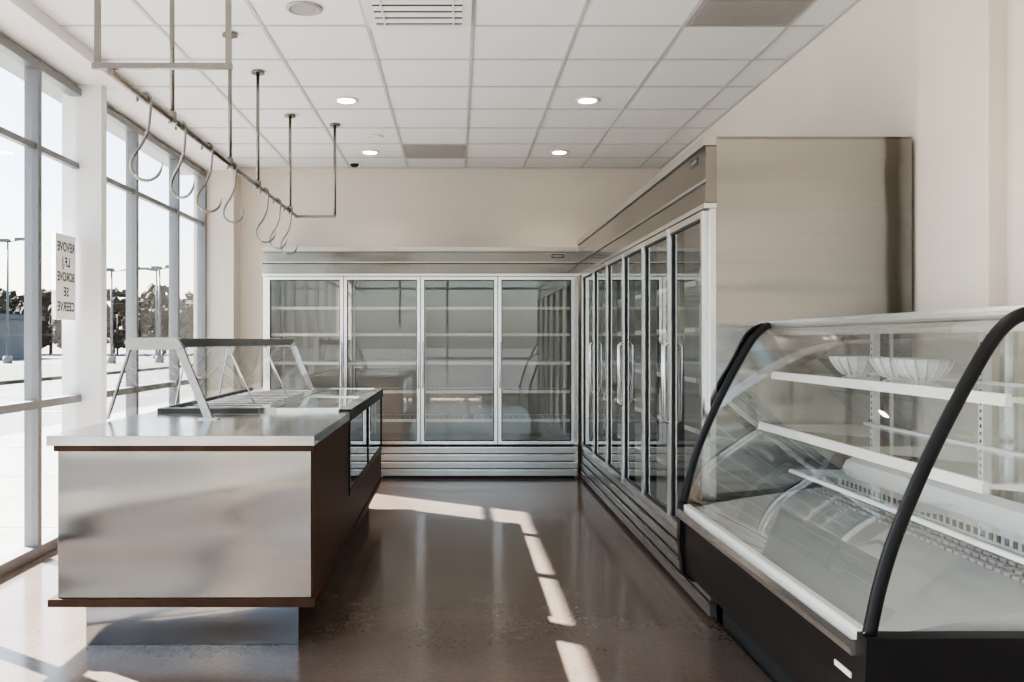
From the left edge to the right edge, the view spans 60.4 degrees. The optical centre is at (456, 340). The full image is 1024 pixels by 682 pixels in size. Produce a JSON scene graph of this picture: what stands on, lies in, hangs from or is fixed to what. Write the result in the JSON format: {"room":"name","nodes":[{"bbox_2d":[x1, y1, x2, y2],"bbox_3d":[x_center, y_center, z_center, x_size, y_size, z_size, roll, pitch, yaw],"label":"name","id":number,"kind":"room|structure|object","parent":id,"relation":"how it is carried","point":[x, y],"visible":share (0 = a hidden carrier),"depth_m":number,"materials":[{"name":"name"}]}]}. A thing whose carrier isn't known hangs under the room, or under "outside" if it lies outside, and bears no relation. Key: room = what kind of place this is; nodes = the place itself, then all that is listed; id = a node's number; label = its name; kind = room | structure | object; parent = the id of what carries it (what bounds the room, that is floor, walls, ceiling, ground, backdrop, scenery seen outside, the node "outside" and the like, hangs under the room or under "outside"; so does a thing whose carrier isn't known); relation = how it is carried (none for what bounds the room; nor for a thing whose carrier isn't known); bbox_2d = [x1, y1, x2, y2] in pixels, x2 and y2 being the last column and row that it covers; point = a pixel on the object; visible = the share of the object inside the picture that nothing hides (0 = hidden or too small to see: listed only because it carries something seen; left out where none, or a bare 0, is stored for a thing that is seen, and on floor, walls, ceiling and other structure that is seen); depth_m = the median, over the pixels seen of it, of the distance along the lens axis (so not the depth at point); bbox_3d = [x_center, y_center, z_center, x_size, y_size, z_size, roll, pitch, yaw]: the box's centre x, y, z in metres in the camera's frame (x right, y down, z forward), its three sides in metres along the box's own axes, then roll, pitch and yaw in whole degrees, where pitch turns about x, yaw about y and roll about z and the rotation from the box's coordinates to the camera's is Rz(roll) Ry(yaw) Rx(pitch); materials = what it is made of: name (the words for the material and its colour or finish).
{"room":"butcher shop","nodes":[
{"label":"butcher shop","id":0,"kind":"room"},
{"bbox_2d":[0,0,239,431],"bbox_3d":[-2.495,-0.250,3.140,0.410,3.160,12.280,0,0,0],"label":"wall","id":1,"kind":"structure","parent":0,"point":[23,24],"depth_m":6.00,"materials":[{"name":"paint"}]},
{"bbox_2d":[0,35,80,576],"bbox_3d":[-2.607,-0.195,1.500,0.089,3.050,9.000,0,0,0],"label":"window","id":2,"kind":"structure","parent":1,"relation":"in","point":[35,71],"depth_m":5.38,"materials":[{"name":"metal"}]},
{"bbox_2d":[56,233,75,319],"bbox_3d":[-2.586,-0.420,5.805,0.004,0.560,0.290,0,0,0],"label":"paper notice","id":3,"kind":"object","parent":2,"relation":"attached to","point":[65,245],"visible":1,"depth_m":5.80,"materials":[{"name":"white paper"}]},
{"bbox_2d":[0,53,192,174],"bbox_3d":[-2.825,-1.850,3.140,0.250,0.160,12.480,0,0,0],"label":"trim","id":4,"kind":"structure","parent":1,"relation":"attached to","point":[7,64],"depth_m":6.41,"materials":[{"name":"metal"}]},
{"bbox_2d":[107,107,206,416],"bbox_3d":[-2.607,-0.195,7.545,0.089,3.050,2.910,0,0,0],"label":"window","id":5,"kind":"structure","parent":1,"relation":"in","point":[134,134],"depth_m":8.07,"materials":[{"name":"metal"}]},
{"bbox_2d":[365,134,382,139],"bbox_3d":[-0.740,-1.823,7.850,0.160,0.013,0.160,0,0,0],"label":"ceiling speaker","id":6,"kind":"object","parent":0,"point":[371,136],"depth_m":7.81},
{"bbox_2d":[0,467,771,681],"bbox_3d":[-0.220,1.380,3.140,4.960,0.100,12.480,0,0,0],"label":"floor","id":7,"kind":"structure","parent":0,"point":[440,579],"depth_m":4.30,"materials":[{"name":"concrete"}]},
{"bbox_2d":[46,337,382,644],"bbox_3d":[-1.198,0.656,5.400,1.207,1.348,3.404,0,0,0],"label":"service counter","id":8,"kind":"object","parent":7,"relation":"on","point":[228,518],"depth_m":3.73,"materials":[{"name":"silver metal"}]},
{"bbox_2d":[262,247,578,477],"bbox_3d":[-0.350,0.213,8.826,3.052,2.234,0.828,0,0,0],"label":"cooler","id":9,"kind":"object","parent":7,"relation":"on","point":[472,352],"visible":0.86,"depth_m":9.06,"materials":[{"name":"silver metal"}]},
{"bbox_2d":[577,136,911,623],"bbox_3d":[1.636,0.183,6.295,1.008,2.294,4.342,0,0,0],"label":"cooler","id":10,"kind":"object","parent":7,"relation":"on","point":[735,235],"visible":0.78,"depth_m":4.13,"materials":[{"name":"silver metal"}]},
{"bbox_2d":[677,305,1023,681],"bbox_3d":[1.525,0.619,3.168,1.014,1.422,1.907,0,0,0],"label":"case","id":11,"kind":"object","parent":7,"relation":"on","point":[908,567],"visible":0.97,"depth_m":2.88,"materials":[{"name":"black glass"}]},
{"bbox_2d":[829,356,882,375],"bbox_3d":[1.700,0.106,3.740,0.213,0.083,0.214,0,0,0],"label":"ceramic bowl","id":12,"kind":"object","parent":11,"relation":"in","point":[847,365],"visible":0.84,"depth_m":3.68,"materials":[{"name":"white ceramic"}]},
{"bbox_2d":[869,357,928,378],"bbox_3d":[1.740,0.106,3.460,0.213,0.083,0.214,0,0,0],"label":"ceramic bowl","id":13,"kind":"object","parent":11,"relation":"in","point":[884,366],"visible":0.57,"depth_m":3.42,"materials":[{"name":"white ceramic"}]},
{"bbox_2d":[891,358,956,381],"bbox_3d":[1.700,0.106,3.200,0.213,0.083,0.214,0,0,0],"label":"ceramic bowl","id":14,"kind":"object","parent":11,"relation":"in","point":[912,369],"visible":1,"depth_m":3.14,"materials":[{"name":"white ceramic"}]},
{"bbox_2d":[29,0,860,168],"bbox_3d":[-0.220,-1.876,3.140,4.960,0.108,12.480,0,0,0],"label":"ceiling","id":15,"kind":"structure","parent":0,"point":[506,87],"depth_m":6.05,"materials":[{"name":"tile"}]},
{"bbox_2d":[91,0,339,217],"bbox_3d":[-1.145,-1.427,5.410,0.600,0.794,4.070,0,0,0],"label":"rail","id":16,"kind":"object","parent":15,"relation":"hanging from","point":[171,115],"visible":0.98,"depth_m":4.15,"materials":[{"name":"metal"}]},
{"bbox_2d":[129,91,162,181],"bbox_3d":[-1.345,-0.884,3.800,0.140,0.392,0.014,0,0,-6],"label":"hook","id":17,"kind":"object","parent":16,"relation":"hanging from","point":[148,94],"visible":0.95,"depth_m":3.79,"materials":[{"name":"metal"}]},
{"bbox_2d":[170,120,193,198],"bbox_3d":[-1.345,-0.888,4.299,0.138,0.384,0.013,0,0,17],"label":"hook","id":18,"kind":"object","parent":16,"relation":"hanging from","point":[181,121],"visible":0.89,"depth_m":4.29,"materials":[{"name":"metal"}]},
{"bbox_2d":[196,142,221,212],"bbox_3d":[-1.345,-0.888,4.761,0.138,0.385,0.014,0,0,-11],"label":"hook","id":19,"kind":"object","parent":16,"relation":"hanging from","point":[209,143],"visible":0.94,"depth_m":4.76,"materials":[{"name":"metal"}]},
{"bbox_2d":[222,162,243,223],"bbox_3d":[-1.345,-0.892,5.280,0.134,0.373,0.014,0,0,6],"label":"hook","id":20,"kind":"object","parent":16,"relation":"hanging from","point":[235,164],"visible":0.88,"depth_m":5.27,"materials":[{"name":"metal"}]},
{"bbox_2d":[255,187,275,242],"bbox_3d":[-1.345,-0.884,6.171,0.140,0.392,0.013,0,0,-17],"label":"hook","id":21,"kind":"object","parent":16,"relation":"hanging from","point":[264,216],"visible":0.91,"depth_m":6.17,"materials":[{"name":"metal"}]},
{"bbox_2d":[269,197,286,248],"bbox_3d":[-1.345,-0.884,6.599,0.140,0.392,0.014,0,0,9],"label":"hook","id":22,"kind":"object","parent":16,"relation":"hanging from","point":[274,229],"visible":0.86,"depth_m":6.59,"materials":[{"name":"metal"}]},
{"bbox_2d":[280,206,297,254],"bbox_3d":[-1.345,-0.884,7.021,0.140,0.392,0.014,0,0,-6],"label":"hook","id":23,"kind":"object","parent":16,"relation":"hanging from","point":[283,238],"visible":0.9,"depth_m":7.02,"materials":[{"name":"metal"}]},
{"bbox_2d":[285,1,321,15],"bbox_3d":[-0.840,-1.822,4.820,0.200,0.015,0.200,0,0,0],"label":"ceiling speaker","id":24,"kind":"object","parent":15,"relation":"in","point":[301,8],"depth_m":4.80},
{"bbox_2d":[334,96,357,104],"bbox_3d":[-0.840,-1.823,6.660,0.184,0.014,0.184,0,0,0],"label":"recessed light","id":25,"kind":"object","parent":15,"relation":"in","point":[345,100],"visible":1,"depth_m":6.64,"materials":[{"name":"white plastic"}]},
{"bbox_2d":[349,161,359,167],"bbox_3d":[-1.050,-1.805,9.000,0.110,0.050,0.110,0,0,0],"label":"security camera","id":26,"kind":"object","parent":15,"relation":"attached to","point":[354,164],"visible":1,"depth_m":8.97,"materials":[{"name":"black plastic"}]},
{"bbox_2d":[361,150,379,154],"bbox_3d":[-0.840,-1.823,8.490,0.184,0.014,0.184,0,0,0],"label":"recessed light","id":27,"kind":"object","parent":15,"relation":"in","point":[366,152],"visible":1,"depth_m":8.47,"materials":[{"name":"white plastic"}]},
{"bbox_2d":[361,0,471,28],"bbox_3d":[-0.215,-1.815,4.785,0.590,0.031,0.590,0,0,0],"label":"air diffuser","id":28,"kind":"object","parent":15,"relation":"in","point":[379,14],"depth_m":4.85,"materials":[{"name":"white metal"}]},
{"bbox_2d":[402,144,465,158],"bbox_3d":[-0.215,-1.820,8.445,0.590,0.020,0.570,0,0,0],"label":"ceiling vent","id":29,"kind":"object","parent":15,"relation":"in","point":[411,151],"visible":1,"depth_m":8.39,"materials":[{"name":"grey metal"}]},
{"bbox_2d":[550,150,568,154],"bbox_3d":[0.990,-1.823,8.490,0.184,0.014,0.184,0,0,0],"label":"recessed light","id":30,"kind":"object","parent":15,"relation":"in","point":[554,152],"visible":1,"depth_m":8.47,"materials":[{"name":"white plastic"}]},
{"bbox_2d":[575,96,599,104],"bbox_3d":[0.990,-1.823,6.660,0.184,0.014,0.184,0,0,0],"label":"recessed light","id":31,"kind":"object","parent":15,"relation":"in","point":[587,100],"visible":1,"depth_m":6.64,"materials":[{"name":"white plastic"}]},
{"bbox_2d":[685,0,814,26],"bbox_3d":[1.615,-1.821,4.785,0.590,0.018,0.590,0,0,0],"label":"ceiling vent","id":32,"kind":"object","parent":15,"relation":"in","point":[711,13],"visible":1,"depth_m":4.86,"materials":[{"name":"grey metal"}]},
{"bbox_2d":[240,169,660,466],"bbox_3d":[-0.220,-0.250,9.330,4.960,3.160,0.100,0,0,0],"label":"wall","id":33,"kind":"structure","parent":0,"point":[375,207],"depth_m":9.28,"materials":[{"name":"paint"}]},
{"bbox_2d":[661,0,1023,503],"bbox_3d":[2.175,-0.250,3.140,0.170,3.160,12.280,0,0,0],"label":"wall","id":34,"kind":"structure","parent":0,"point":[947,76],"depth_m":3.79,"materials":[{"name":"paint"}]},
{"label":"outside","id":35,"kind":"structure","parent":0,"visible":0},
{"bbox_2d":[0,347,193,436],"bbox_3d":[-20.000,1.635,30.000,280.000,0.190,380.000,0,0,0],"label":"ground","id":36,"kind":"structure","parent":35,"point":[10,423],"depth_m":27.32,"materials":[{"name":"concrete"}]},
{"bbox_2d":[0,237,23,363],"bbox_3d":[-30.350,-2.755,60.000,1.800,8.590,0.600,0,0,0],"label":"lamp","id":37,"kind":"object","parent":36,"relation":"on","point":[7,359],"visible":0.96,"depth_m":59.93,"materials":[{"name":"metal"}]},
{"bbox_2d":[0,314,44,358],"bbox_3d":[-45.000,-0.370,75.000,14.600,3.800,10.600,0,0,0],"label":"building","id":38,"kind":"structure","parent":36,"relation":"on","point":[16,322],"depth_m":75.23,"materials":[{"name":"metal"}]},
{"bbox_2d":[0,374,189,411],"bbox_3d":[-11.500,1.535,26.560,6.000,0.010,33.120,0,0,0],"label":"bay","id":39,"kind":"object","parent":36,"relation":"on","point":[140,374],"visible":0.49,"depth_m":31.00,"materials":[{"name":"paint"}]},
{"bbox_2d":[0,283,193,354],"bbox_3d":[-32.954,-2.532,100.039,67.531,8.132,17.286,0,0,0],"label":"tree line","id":40,"kind":"object","parent":36,"relation":"on","point":[51,327],"visible":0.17,"depth_m":96.78,"materials":[{"name":"green plant"}]},
{"bbox_2d":[0,364,193,384],"bbox_3d":[-21.000,1.475,37.000,10.000,0.130,34.000,0,0,0],"label":"grass verge","id":41,"kind":"structure","parent":36,"relation":"on","point":[9,374],"depth_m":41.96,"materials":[{"name":"white"}]},
{"bbox_2d":[107,267,140,363],"bbox_3d":[-22.900,-1.755,60.000,2.500,6.590,0.600,0,0,0],"label":"lamp","id":42,"kind":"object","parent":36,"relation":"on","point":[111,359],"visible":0.8,"depth_m":59.93,"materials":[{"name":"metal"}]},
{"bbox_2d":[141,267,158,358],"bbox_3d":[-26.529,-2.405,76.000,1.642,7.890,0.600,0,0,0],"label":"lamp","id":43,"kind":"object","parent":36,"relation":"on","point":[142,268],"visible":0.72,"depth_m":75.93,"materials":[{"name":"metal"}]},
{"bbox_2d":[151,265,168,362],"bbox_3d":[-20.700,-1.905,62.000,1.700,6.890,0.600,0,0,0],"label":"lamp","id":44,"kind":"object","parent":36,"relation":"on","point":[158,359],"visible":0.86,"depth_m":61.93,"materials":[{"name":"metal"}]},
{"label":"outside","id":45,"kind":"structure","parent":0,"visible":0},
{"bbox_2d":[0,396,193,557],"bbox_3d":[-4.605,1.444,5.000,3.790,0.172,70.000,0,0,0],"label":"sidewalk","id":46,"kind":"structure","parent":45,"point":[12,445],"depth_m":8.32,"materials":[{"name":"concrete"}]}
]}

